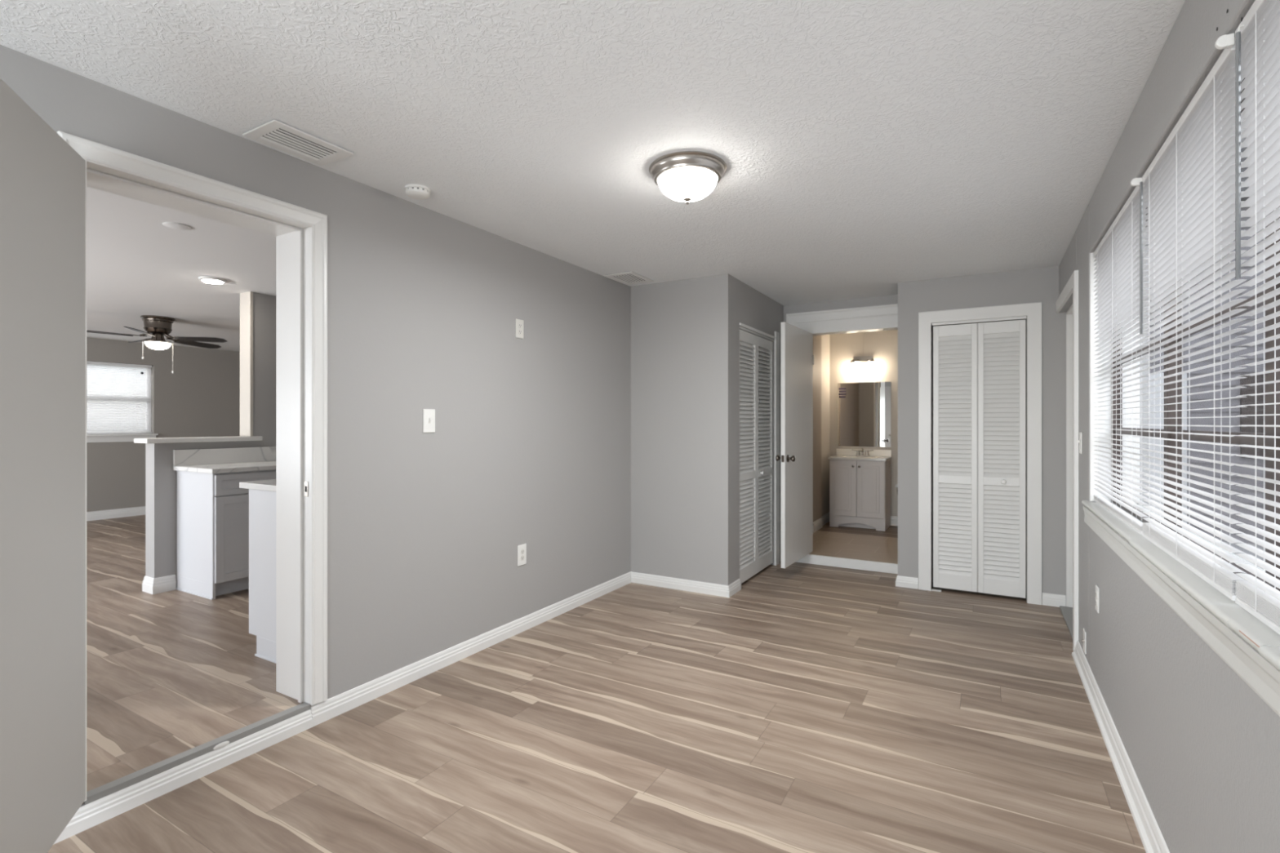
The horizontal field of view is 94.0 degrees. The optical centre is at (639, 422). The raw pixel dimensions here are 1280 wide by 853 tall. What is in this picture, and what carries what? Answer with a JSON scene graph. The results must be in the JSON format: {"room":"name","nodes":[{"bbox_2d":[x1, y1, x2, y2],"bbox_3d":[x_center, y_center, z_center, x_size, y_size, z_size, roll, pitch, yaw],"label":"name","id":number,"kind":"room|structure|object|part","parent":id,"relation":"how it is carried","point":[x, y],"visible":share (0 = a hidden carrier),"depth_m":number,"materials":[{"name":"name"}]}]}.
{"room":"empty bedroom","nodes":[
{"label":"empty bedroom","id":0,"kind":"room"},
{"bbox_2d":[86,337,239,511],"bbox_3d":[-7.265,0.131,6.862,0.150,2.375,7.800,0,0,30],"label":"wall","id":1,"kind":"structure","parent":0,"point":[201,397],"depth_m":8.12,"materials":[{"name":"grey paint"}]},
{"bbox_2d":[86,506,145,521],"bbox_3d":[-7.219,1.170,6.777,0.015,0.112,7.700,0,0,30],"label":"baseboard","id":2,"kind":"structure","parent":1,"relation":"attached to","point":[135,511],"depth_m":7.64,"materials":[{"name":"white paint"}]},
{"bbox_2d":[86,363,158,442],"bbox_3d":[-6.883,-0.257,7.432,0.160,1.019,1.430,0,0,30],"label":"window","id":3,"kind":"structure","parent":1,"relation":"in","point":[103,437],"depth_m":7.69,"materials":[{"name":"white paint"}]},
{"bbox_2d":[86,360,151,434],"bbox_3d":[-6.882,-0.309,7.431,0.038,0.908,1.348,0,0,30],"label":"window blind","id":4,"kind":"object","parent":3,"relation":"attached to","point":[114,415],"visible":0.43,"depth_m":7.67,"materials":[{"name":"white plastic"}]},
{"bbox_3d":[-6.884,-0.301,7.435,0.029,0.869,0.008,0,0,30],"label":"ladder cord","id":5,"kind":"part","parent":4,"relation":"part of","materials":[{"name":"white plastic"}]},
{"bbox_3d":[-6.886,0.139,7.433,0.025,0.013,1.348,0,0,30],"label":"rail","id":6,"kind":"part","parent":4,"relation":"part of","materials":[{"name":"white plastic"}]},
{"bbox_3d":[-6.835,0.203,7.405,0.050,0.100,1.430,0,0,30],"label":"sill","id":7,"kind":"part","parent":3,"relation":"part of","materials":[{"name":"white paint"}]},
{"bbox_2d":[86,186,275,351],"bbox_3d":[-4.313,-1.103,5.096,7.030,0.107,7.900,0,0,30],"label":"ceiling","id":8,"kind":"structure","parent":0,"point":[137,265],"depth_m":4.11,"materials":[{"name":"white paint"}]},
{"bbox_2d":[86,315,226,373],"bbox_3d":[-4.891,-0.777,6.054,1.230,0.560,1.271,0,0,30],"label":"ceiling fan","id":9,"kind":"object","parent":8,"relation":"hanging from","point":[157,326],"visible":0.99,"depth_m":5.98,"materials":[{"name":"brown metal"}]},
{"bbox_3d":[-5.186,-0.867,5.756,0.470,0.045,0.130,0,0,-39],"label":"blade","id":10,"kind":"part","parent":9,"relation":"part of","materials":[{"name":"black wood"}]},
{"bbox_3d":[-4.989,-0.877,5.912,0.213,0.047,0.071,0,0,-33],"label":"blade arm","id":11,"kind":"part","parent":9,"relation":"part of","materials":[{"name":"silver metal"}]},
{"bbox_3d":[-5.210,-0.858,6.258,0.473,0.036,0.136,0,0,30],"label":"blade","id":12,"kind":"part","parent":9,"relation":"part of","materials":[{"name":"black wood"}]},
{"bbox_3d":[-4.704,-0.858,5.626,0.130,0.036,0.470,0,0,-21],"label":"blade","id":13,"kind":"part","parent":9,"relation":"part of","materials":[{"name":"black wood"}]},
{"bbox_3d":[-4.856,-0.767,6.023,0.213,0.072,0.213,0,0,30],"label":"lamp shade","id":14,"kind":"part","parent":9,"relation":"part of","materials":[{"name":"white glass"}]},
{"bbox_3d":[-4.684,-0.871,6.034,0.213,0.059,0.071,0,0,3],"label":"blade arm","id":15,"kind":"part","parent":9,"relation":"part of","materials":[{"name":"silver metal"}]},
{"bbox_3d":[-4.814,-0.871,6.190,0.071,0.059,0.213,0,0,21],"label":"blade arm","id":16,"kind":"part","parent":9,"relation":"part of","materials":[{"name":"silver metal"}]},
{"bbox_3d":[-4.764,-0.652,6.097,0.014,0.310,0.013,0,0,30],"label":"pull chain","id":17,"kind":"part","parent":9,"relation":"part of","materials":[{"name":"white plastic"}]},
{"bbox_3d":[-4.746,-0.839,6.433,0.130,0.043,0.470,0,0,15],"label":"blade","id":18,"kind":"part","parent":9,"relation":"part of","materials":[{"name":"black wood"}]},
{"bbox_3d":[-4.432,-0.839,6.045,0.470,0.043,0.130,0,0,-3],"label":"blade","id":19,"kind":"part","parent":9,"relation":"part of","materials":[{"name":"black wood"}]},
{"bbox_2d":[198,276,226,284],"bbox_3d":[-3.147,-1.042,4.404,0.172,0.028,0.172,0,0,30],"label":"recessed light","id":20,"kind":"object","parent":8,"relation":"in","point":[212,280],"visible":1,"depth_m":4.36,"materials":[{"name":"white plastic"}]},
{"bbox_2d":[201,279,223,284],"bbox_3d":[-3.147,-1.033,4.404,0.130,0.010,0.130,0,0,30],"label":"diffuser","id":21,"kind":"object","parent":20,"relation":"attached to","point":[208,281],"depth_m":4.38,"materials":[{"name":"white"}]},
{"bbox_2d":[81,515,311,804],"bbox_3d":[-4.214,1.322,5.039,7.257,0.192,7.900,0,0,30],"label":"floor","id":22,"kind":"structure","parent":0,"point":[170,673],"depth_m":3.01,"materials":[{"name":"brown wood"}]},
{"bbox_2d":[176,469,275,599],"bbox_3d":[-3.030,0.789,4.461,0.558,0.874,0.514,0,0,30],"label":"base cabinet","id":23,"kind":"object","parent":22,"relation":"on","point":[213,510],"visible":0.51,"depth_m":4.23,"materials":[{"name":"white paint"}]},
{"bbox_3d":[-3.174,1.220,4.250,0.520,0.012,0.006,0,0,30],"label":"shoe moulding","id":24,"kind":"part","parent":23,"relation":"part of","materials":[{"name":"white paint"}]},
{"bbox_2d":[173,446,275,473],"bbox_3d":[-2.878,0.277,4.719,0.564,0.149,1.145,0,0,30],"label":"countertop","id":25,"kind":"structure","parent":23,"relation":"on","point":[216,460],"depth_m":4.52,"materials":[{"name":"white stone"}]},
{"bbox_3d":[-2.810,0.816,4.341,0.018,0.596,0.492,0,0,30],"label":"door","id":26,"kind":"part","parent":23,"relation":"part of","materials":[{"name":"white paint"}]},
{"bbox_3d":[-2.810,0.438,4.341,0.018,0.145,0.492,0,0,30],"label":"drawer","id":27,"kind":"part","parent":23,"relation":"part of","materials":[{"name":"white paint"}]},
{"bbox_2d":[248,488,275,663],"bbox_3d":[-1.690,0.789,3.289,0.628,0.874,0.600,0,0,30],"label":"base cabinet","id":28,"kind":"object","parent":22,"relation":"on","point":[262,504],"visible":0.28,"depth_m":3.11,"materials":[{"name":"white paint"}]},
{"bbox_2d":[239,479,275,491],"bbox_3d":[-1.700,0.336,3.297,0.654,0.031,0.625,0,0,30],"label":"countertop","id":29,"kind":"structure","parent":28,"relation":"on","point":[264,485],"depth_m":3.12,"materials":[{"name":"white stone"}]},
{"bbox_3d":[-1.792,1.220,3.005,0.520,0.012,0.006,0,0,30],"label":"shoe moulding","id":30,"kind":"part","parent":28,"relation":"part of","materials":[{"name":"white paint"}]},
{"bbox_2d":[145,292,275,587],"bbox_3d":[-2.491,0.085,6.097,0.139,2.283,4.142,0,0,30],"label":"wall","id":31,"kind":"structure","parent":0,"point":[161,479],"depth_m":4.39,"materials":[{"name":"grey paint"}]},
{"bbox_2d":[142,573,176,594],"bbox_3d":[-2.520,1.170,6.047,0.169,0.112,4.057,0,0,30],"label":"baseboard","id":32,"kind":"structure","parent":31,"relation":"attached to","point":[151,585],"depth_m":4.31,"materials":[{"name":"white paint"}]},
{"bbox_2d":[133,435,262,443],"bbox_3d":[-3.362,0.132,4.592,0.210,0.034,0.780,0,0,30],"label":"trim","id":33,"kind":"structure","parent":31,"relation":"on","point":[198,439],"depth_m":4.46,"materials":[{"name":"white paint"}]},
{"bbox_2d":[240,291,253,436],"bbox_3d":[-3.204,-0.472,4.867,0.159,1.170,0.024,0,0,30],"label":"trim","id":34,"kind":"structure","parent":31,"relation":"attached to","point":[246,298],"depth_m":4.84,"materials":[{"name":"beige paint"}]},
{"bbox_2d":[0,44,631,807],"bbox_3d":[-1.283,0.098,3.094,0.259,2.440,7.270,0,0,30],"label":"wall","id":35,"kind":"structure","parent":0,"point":[530,444],"depth_m":3.19,"materials":[{"name":"grey paint"}]},
{"bbox_2d":[0,78,84,852],"bbox_3d":[-1.600,0.184,1.572,0.100,2.043,0.772,0,0,-26],"label":"door","id":36,"kind":"structure","parent":35,"relation":"in","point":[42,176],"depth_m":1.64,"materials":[{"name":"grey paint"}]},
{"bbox_2d":[57,130,327,801],"bbox_3d":[-1.720,0.155,2.326,0.282,2.142,0.886,0,0,30],"label":"trim","id":37,"kind":"structure","parent":35,"relation":"attached to","point":[300,233],"depth_m":2.61,"materials":[{"name":"white paint"}]},
{"bbox_3d":[-1.451,0.290,2.601,0.027,0.065,0.002,0,0,30],"label":"strike plate","id":38,"kind":"part","parent":37,"relation":"part of","materials":[{"name":"silver metal"}]},
{"bbox_2d":[83,702,310,804],"bbox_3d":[-1.628,1.234,2.272,0.048,0.024,0.749,0,0,30],"label":"trim","id":39,"kind":"structure","parent":35,"relation":"attached to","point":[112,787],"depth_m":2.21,"materials":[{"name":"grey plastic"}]},
{"bbox_2d":[53,571,631,844],"bbox_3d":[-1.524,1.275,2.404,0.015,0.086,5.835,0,0,30],"label":"baseboard","id":40,"kind":"structure","parent":35,"relation":"attached to","point":[94,813],"depth_m":2.56,"materials":[{"name":"white paint"}]},
{"bbox_2d":[422,408,435,432],"bbox_3d":[-1.099,-0.008,3.134,0.018,0.124,0.078,0,0,30],"label":"light switch","id":41,"kind":"object","parent":35,"relation":"attached to","point":[428,415],"visible":1,"depth_m":3.13,"materials":[{"name":"white plastic"}]},
{"bbox_2d":[515,319,523,338],"bbox_3d":[-0.750,-0.587,3.748,0.009,0.117,0.072,0,0,30],"label":"wall outlet","id":42,"kind":"object","parent":35,"relation":"attached to","point":[519,323],"visible":1,"depth_m":3.74,"materials":[{"name":"white plastic"}]},
{"bbox_2d":[517,543,526,566],"bbox_3d":[-0.739,0.836,3.767,0.009,0.130,0.078,0,0,30],"label":"wall outlet","id":43,"kind":"object","parent":35,"relation":"attached to","point":[522,549],"visible":1,"depth_m":3.76,"materials":[{"name":"white plastic"}]},
{"bbox_2d":[0,0,1185,306],"bbox_3d":[0.243,-1.172,2.268,3.251,0.100,7.570,0,0,30],"label":"ceiling","id":44,"kind":"structure","parent":0,"point":[867,148],"depth_m":2.12,"materials":[{"name":"white paint"}]},
{"bbox_2d":[242,119,353,165],"bbox_3d":[-1.363,-1.115,2.397,0.224,0.012,0.320,0,0,30],"label":"ceiling vent","id":45,"kind":"object","parent":44,"relation":"in","point":[275,134],"visible":1,"depth_m":2.38,"materials":[{"name":"white metal"}]},
{"bbox_2d":[404,184,431,199],"bbox_3d":[-1.064,-1.102,2.869,0.120,0.038,0.120,0,0,30],"label":"smoke detector","id":46,"kind":"object","parent":44,"relation":"attached to","point":[418,192],"visible":1,"depth_m":2.83,"materials":[{"name":"white plastic"}]},
{"bbox_2d":[604,271,653,284],"bbox_3d":[-0.077,-1.115,4.632,0.250,0.012,0.340,0,0,30],"label":"ceiling vent","id":47,"kind":"object","parent":44,"relation":"in","point":[631,277],"visible":1,"depth_m":4.62,"materials":[{"name":"white paint"}]},
{"bbox_2d":[648,151,726,204],"bbox_3d":[0.213,-1.042,2.636,0.342,0.160,0.342,0,0,30],"label":"ceiling light","id":48,"kind":"object","parent":44,"relation":"attached to","point":[686,176],"visible":1,"depth_m":2.54,"materials":[{"name":"white glass"}]},
{"bbox_3d":[0.213,-1.032,2.636,0.265,0.088,0.265,0,0,30],"label":"lamp shade","id":49,"kind":"part","parent":48,"relation":"part of","materials":[{"name":"white glass"}]},
{"bbox_2d":[47,560,1146,852],"bbox_3d":[0.209,1.368,2.190,3.231,0.100,7.400,0,0,30],"label":"floor","id":50,"kind":"structure","parent":0,"point":[807,708],"depth_m":2.44,"materials":[{"name":"brown wood"}]},
{"bbox_2d":[631,273,821,585],"bbox_3d":[1.038,0.098,5.982,0.866,2.440,2.925,0,0,30],"label":"wall","id":51,"kind":"structure","parent":0,"point":[685,334],"depth_m":4.71,"materials":[{"name":"grey paint"}]},
{"bbox_2d":[631,571,741,597],"bbox_3d":[0.364,1.275,4.813,0.870,0.086,0.255,0,0,30],"label":"baseboard","id":52,"kind":"structure","parent":51,"relation":"attached to","point":[726,591],"depth_m":4.67,"materials":[{"name":"white paint"}]},
{"bbox_2d":[739,325,773,583],"bbox_3d":[1.012,0.264,5.119,0.056,2.060,0.921,0,0,30],"label":"door","id":53,"kind":"structure","parent":51,"relation":"in","point":[756,349],"depth_m":5.10,"materials":[{"name":"white paint"}]},
{"bbox_3d":[0.883,0.276,4.924,0.028,2.036,0.446,0,0,30],"label":"frame","id":54,"kind":"part","parent":53,"relation":"part of","materials":[{"name":"white paint"}]},
{"bbox_3d":[1.108,0.276,5.312,0.028,2.036,0.446,0,0,30],"label":"frame","id":55,"kind":"part","parent":53,"relation":"part of","materials":[{"name":"white paint"}]},
{"bbox_2d":[739,322,779,565],"bbox_3d":[1.050,0.240,5.142,0.018,2.155,1.003,0,0,30],"label":"trim","id":56,"kind":"structure","parent":51,"relation":"attached to","point":[776,337],"depth_m":5.50,"materials":[{"name":"white paint"}]},
{"bbox_2d":[795,554,897,573],"bbox_3d":[1.849,1.274,5.417,1.013,0.086,0.019,0,0,30],"label":"trim","id":57,"kind":"structure","parent":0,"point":[879,566],"depth_m":5.37,"materials":[{"name":"white paint"}]},
{"bbox_2d":[821,329,897,516],"bbox_3d":[3.184,0.056,6.800,2.300,2.355,0.640,0,0,30],"label":"wall","id":58,"kind":"structure","parent":0,"point":[837,350],"depth_m":7.28,"materials":[{"name":"beige paint"}]},
{"bbox_2d":[813,511,897,532],"bbox_3d":[2.803,1.177,6.176,2.035,0.112,1.900,0,0,30],"label":"baseboard","id":59,"kind":"structure","parent":58,"relation":"attached to","point":[818,524],"depth_m":7.11,"materials":[{"name":"white paint"}]},
{"bbox_2d":[847,355,877,374],"bbox_3d":[2.711,-0.698,7.249,0.342,0.218,0.136,0,0,30],"label":"vanity light","id":60,"kind":"object","parent":58,"relation":"attached to","point":[872,366],"visible":1,"depth_m":7.25,"materials":[{"name":"white glass"}]},
{"bbox_3d":[2.605,-0.657,7.296,0.112,0.136,0.112,0,0,30],"label":"lamp shade","id":61,"kind":"part","parent":60,"relation":"part of","materials":[{"name":"white glass"}]},
{"bbox_3d":[2.804,-0.657,7.181,0.112,0.136,0.112,0,0,30],"label":"lamp shade","id":62,"kind":"part","parent":60,"relation":"part of","materials":[{"name":"white glass"}]},
{"bbox_2d":[837,381,890,447],"bbox_3d":[2.748,-0.096,7.301,0.614,0.784,0.006,0,0,30],"label":"wall mirror","id":63,"kind":"object","parent":58,"relation":"attached to","point":[864,409],"visible":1,"depth_m":7.30,"materials":[{"name":"clear glass"}]},
{"bbox_2d":[836,448,891,457],"bbox_3d":[2.738,0.370,7.290,0.637,0.082,0.018,0,0,30],"label":"backsplash","id":64,"kind":"structure","parent":58,"relation":"attached to","point":[839,451],"depth_m":7.27,"materials":[{"name":"white stone"}]},
{"bbox_2d":[808,521,977,582],"bbox_3d":[2.756,1.325,6.160,2.400,0.185,2.175,0,0,30],"label":"floor","id":65,"kind":"structure","parent":0,"point":[846,545],"depth_m":6.09,"materials":[{"name":"beige tile"}]},
{"bbox_2d":[827,448,891,531],"bbox_3d":[2.620,0.781,7.086,0.637,0.904,0.490,0,0,30],"label":"bathroom vanity","id":66,"kind":"object","parent":65,"relation":"on","point":[860,486],"visible":1,"depth_m":6.92,"materials":[{"name":"white paint"}]},
{"bbox_3d":[2.384,0.768,6.980,0.301,0.646,0.022,0,0,30],"label":"door","id":67,"kind":"part","parent":66,"relation":"part of","materials":[{"name":"white paint"}]},
{"bbox_2d":[851,447,873,456],"bbox_3d":[2.686,0.357,7.199,0.252,0.106,0.142,0,0,30],"label":"faucet","id":68,"kind":"object","parent":66,"relation":"on","point":[861,450],"visible":1,"depth_m":7.22,"materials":[{"name":"silver metal"}]},
{"bbox_3d":[2.643,0.362,7.280,0.096,0.066,0.043,0,0,30],"label":"handle","id":69,"kind":"part","parent":68,"relation":"part of","materials":[{"name":"silver metal"}]},
{"bbox_3d":[2.778,0.362,7.202,0.096,0.066,0.043,0,0,30],"label":"handle","id":70,"kind":"part","parent":68,"relation":"part of","materials":[{"name":"silver metal"}]},
{"bbox_3d":[2.647,0.768,6.828,0.301,0.646,0.022,0,0,30],"label":"door","id":71,"kind":"part","parent":66,"relation":"part of","materials":[{"name":"white paint"}]},
{"bbox_2d":[783,294,1026,571],"bbox_3d":[2.061,0.098,5.434,3.276,2.440,0.130,0,0,30],"label":"wall","id":72,"kind":"structure","parent":0,"point":[886,300],"depth_m":5.37,"materials":[{"name":"grey paint"}]},
{"bbox_2d":[775,321,813,568],"bbox_3d":[1.383,0.188,5.258,0.162,2.030,0.784,0,0,30],"label":"door","id":73,"kind":"structure","parent":72,"relation":"in","point":[797,357],"depth_m":5.18,"materials":[{"name":"white paint"}]},
{"bbox_3d":[1.178,0.300,5.002,0.064,0.062,0.062,0,0,30],"label":"handle","id":74,"kind":"part","parent":73,"relation":"part of","materials":[{"name":"silver metal"}]},
{"bbox_3d":[1.185,0.300,4.922,0.024,0.056,0.002,0,0,33],"label":"latch plate","id":75,"kind":"part","parent":73,"relation":"part of","materials":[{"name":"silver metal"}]},
{"bbox_3d":[1.262,0.300,4.952,0.064,0.062,0.062,0,0,30],"label":"handle","id":76,"kind":"part","parent":73,"relation":"part of","materials":[{"name":"silver metal"}]},
{"bbox_2d":[786,303,897,551],"bbox_3d":[1.895,0.098,5.521,1.039,2.270,0.155,0,0,30],"label":"trim","id":77,"kind":"structure","parent":72,"relation":"attached to","point":[879,317],"depth_m":5.47,"materials":[{"name":"white paint"}]},
{"bbox_2d":[897,265,1066,604],"bbox_3d":[2.677,0.098,4.730,1.105,2.440,0.470,0,0,30],"label":"wall","id":78,"kind":"structure","parent":0,"point":[1036,285],"depth_m":4.45,"materials":[{"name":"grey paint"}]},
{"bbox_2d":[931,315,1026,598],"bbox_3d":[2.570,0.268,4.535,0.626,2.099,0.056,0,0,30],"label":"door","id":79,"kind":"structure","parent":78,"relation":"in","point":[1002,345],"depth_m":4.52,"materials":[{"name":"white paint"}]},
{"bbox_3d":[2.446,0.269,4.623,0.302,2.046,0.028,0,0,30],"label":"frame","id":80,"kind":"part","parent":79,"relation":"part of","materials":[{"name":"white paint"}]},
{"bbox_3d":[2.712,0.269,4.469,0.306,2.046,0.028,0,0,30],"label":"frame","id":81,"kind":"part","parent":79,"relation":"part of","materials":[{"name":"white paint"}]},
{"bbox_2d":[918,302,1041,604],"bbox_3d":[2.559,0.225,4.516,0.810,2.186,0.019,0,0,30],"label":"trim","id":82,"kind":"structure","parent":78,"relation":"attached to","point":[1033,311],"depth_m":4.40,"materials":[{"name":"white paint"}]},
{"bbox_2d":[895,574,1066,607],"bbox_3d":[2.652,1.275,4.702,1.120,0.086,0.425,0,0,30],"label":"baseboard","id":83,"kind":"structure","parent":78,"relation":"attached to","point":[1048,599],"depth_m":4.31,"materials":[{"name":"white paint"}]},
{"bbox_2d":[1058,0,1279,852],"bbox_3d":[1.403,0.098,1.268,0.241,2.440,6.800,0,0,30],"label":"wall","id":84,"kind":"structure","parent":0,"point":[1202,746],"depth_m":1.75,"materials":[{"name":"grey paint"}]},
{"bbox_2d":[1055,270,1078,651],"bbox_3d":[2.840,0.228,3.769,0.260,2.180,1.030,0,0,30],"label":"trim","id":85,"kind":"structure","parent":84,"relation":"attached to","point":[1069,612],"depth_m":3.99,"materials":[{"name":"white paint"}]},
{"bbox_2d":[1077,432,1082,453],"bbox_3d":[2.418,0.113,3.280,0.018,0.117,0.072,0,0,30],"label":"light switch","id":86,"kind":"object","parent":84,"relation":"attached to","point":[1080,441],"visible":1,"depth_m":3.26,"materials":[{"name":"white plastic"}]},
{"bbox_3d":[2.424,0.113,3.277,0.006,0.117,0.072,0,0,30],"label":"plate","id":87,"kind":"part","parent":86,"relation":"part of","materials":[{"name":"white plastic"}]},
{"bbox_2d":[1081,627,1086,653],"bbox_3d":[2.345,1.153,3.149,0.015,0.117,0.072,0,0,30],"label":"wall jack","id":88,"kind":"object","parent":84,"relation":"attached to","point":[1084,640],"visible":1,"depth_m":3.13,"materials":[{"name":"white plastic"}]},
{"bbox_3d":[2.349,1.153,3.147,0.006,0.117,0.072,0,0,30],"label":"plate","id":89,"kind":"part","parent":88,"relation":"part of","materials":[{"name":"white plastic"}]},
{"bbox_2d":[1095,584,1099,613],"bbox_3d":[2.142,0.826,2.793,0.009,0.117,0.072,0,0,30],"label":"wall outlet","id":90,"kind":"object","parent":84,"relation":"attached to","point":[1097,589],"visible":1,"depth_m":2.77,"materials":[{"name":"white plastic"}]},
{"bbox_2d":[1071,640,1169,852],"bbox_3d":[1.027,1.276,0.888,0.032,0.084,5.765,0,0,30],"label":"baseboard","id":91,"kind":"structure","parent":84,"relation":"attached to","point":[1153,840],"depth_m":2.22,"materials":[{"name":"white paint"}]},
{"bbox_2d":[1081,500,1279,716],"bbox_3d":[1.616,0.462,1.705,0.231,0.119,3.130,0,0,30],"label":"window sill","id":92,"kind":"structure","parent":84,"relation":"attached to","point":[1249,646],"depth_m":1.42,"materials":[{"name":"white paint"}]},
{"bbox_2d":[1089,60,1279,591],"bbox_3d":[1.633,-0.231,1.700,0.196,1.258,2.980,0,0,30],"label":"window","id":93,"kind":"structure","parent":84,"relation":"in","point":[1269,398],"depth_m":2.07,"materials":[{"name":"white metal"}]},
{"bbox_2d":[1093,184,1150,534],"bbox_3d":[2.034,-0.230,2.543,0.029,1.244,1.059,0,0,30],"label":"window blind","id":94,"kind":"object","parent":93,"relation":"attached to","point":[1117,256],"visible":0.88,"depth_m":2.44,"materials":[{"name":"white plastic"}]},
{"bbox_3d":[2.231,-0.223,2.884,0.029,1.205,0.008,0,0,30],"label":"ladder cord","id":95,"kind":"part","parent":94,"relation":"part of","materials":[{"name":"white fabric"}]},
{"bbox_3d":[2.035,-0.223,2.545,0.029,1.205,0.008,0,0,30],"label":"ladder cord","id":96,"kind":"part","parent":94,"relation":"part of","materials":[{"name":"white fabric"}]},
{"bbox_3d":[2.034,0.386,2.542,0.025,0.013,1.058,0,0,30],"label":"rail","id":97,"kind":"part","parent":94,"relation":"part of","materials":[{"name":"white plastic"}]},
{"bbox_3d":[1.839,-0.223,2.206,0.029,1.205,0.008,0,0,30],"label":"ladder cord","id":98,"kind":"part","parent":94,"relation":"part of","materials":[{"name":"white fabric"}]},
{"bbox_2d":[1130,37,1247,600],"bbox_3d":[1.533,-0.230,1.706,0.057,1.250,0.889,0,0,30],"label":"window blind","id":99,"kind":"object","parent":93,"relation":"attached to","point":[1189,182],"visible":0.9,"depth_m":1.60,"materials":[{"name":"white plastic"}]},
{"bbox_3d":[1.704,-0.222,1.973,0.029,1.207,0.008,0,0,30],"label":"ladder cord","id":100,"kind":"part","parent":99,"relation":"part of","materials":[{"name":"white fabric"}]},
{"bbox_3d":[1.542,-0.222,1.694,0.029,1.207,0.008,0,0,30],"label":"ladder cord","id":101,"kind":"part","parent":99,"relation":"part of","materials":[{"name":"white fabric"}]},
{"bbox_3d":[1.541,0.388,1.692,0.025,0.013,0.872,0,0,30],"label":"rail","id":102,"kind":"part","parent":99,"relation":"part of","materials":[{"name":"white plastic"}]},
{"bbox_3d":[1.381,-0.222,1.415,0.029,1.207,0.008,0,0,30],"label":"ladder cord","id":103,"kind":"part","parent":99,"relation":"part of","materials":[{"name":"white fabric"}]},
{"bbox_3d":[1.647,-0.124,1.703,0.025,0.360,2.918,0,0,30],"label":"sash rail","id":104,"kind":"part","parent":93,"relation":"part of","materials":[{"name":"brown metal"}]},
{"bbox_2d":[1214,0,1279,634],"bbox_3d":[1.075,-0.230,0.913,0.057,1.250,0.939,0,0,30],"label":"window blind","id":105,"kind":"object","parent":93,"relation":"attached to","point":[1259,31],"visible":1,"depth_m":1.21,"materials":[{"name":"white plastic"}]},
{"bbox_3d":[1.083,0.388,0.900,0.025,0.013,0.922,0,0,30],"label":"rail","id":106,"kind":"part","parent":105,"relation":"part of","materials":[{"name":"white plastic"}]},
{"bbox_3d":[1.255,-0.223,1.197,0.029,1.209,0.008,0,0,30],"label":"ladder cord","id":107,"kind":"part","parent":105,"relation":"part of","materials":[{"name":"white fabric"}]},
{"label":"outside","id":108,"kind":"structure","parent":0,"visible":0},
{"bbox_2d":[1222,541,1265,568],"bbox_3d":[8.870,1.518,0.643,13.290,0.100,22.000,0,0,30],"label":"ground","id":109,"kind":"structure","parent":108,"point":[1233,544],"depth_m":6.92,"materials":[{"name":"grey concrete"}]},
{"bbox_2d":[1149,146,1265,543],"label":"window","id":110,"kind":"structure","parent":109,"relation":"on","point":[1250,410],"depth_m":7.37,"materials":[{"name":"grey"}]},
{"bbox_3d":[6.501,0.393,7.739,0.900,2.050,0.048,0,0,30],"label":"door","id":111,"kind":"part","parent":110,"relation":"part of","materials":[{"name":"white paint"}]}
]}

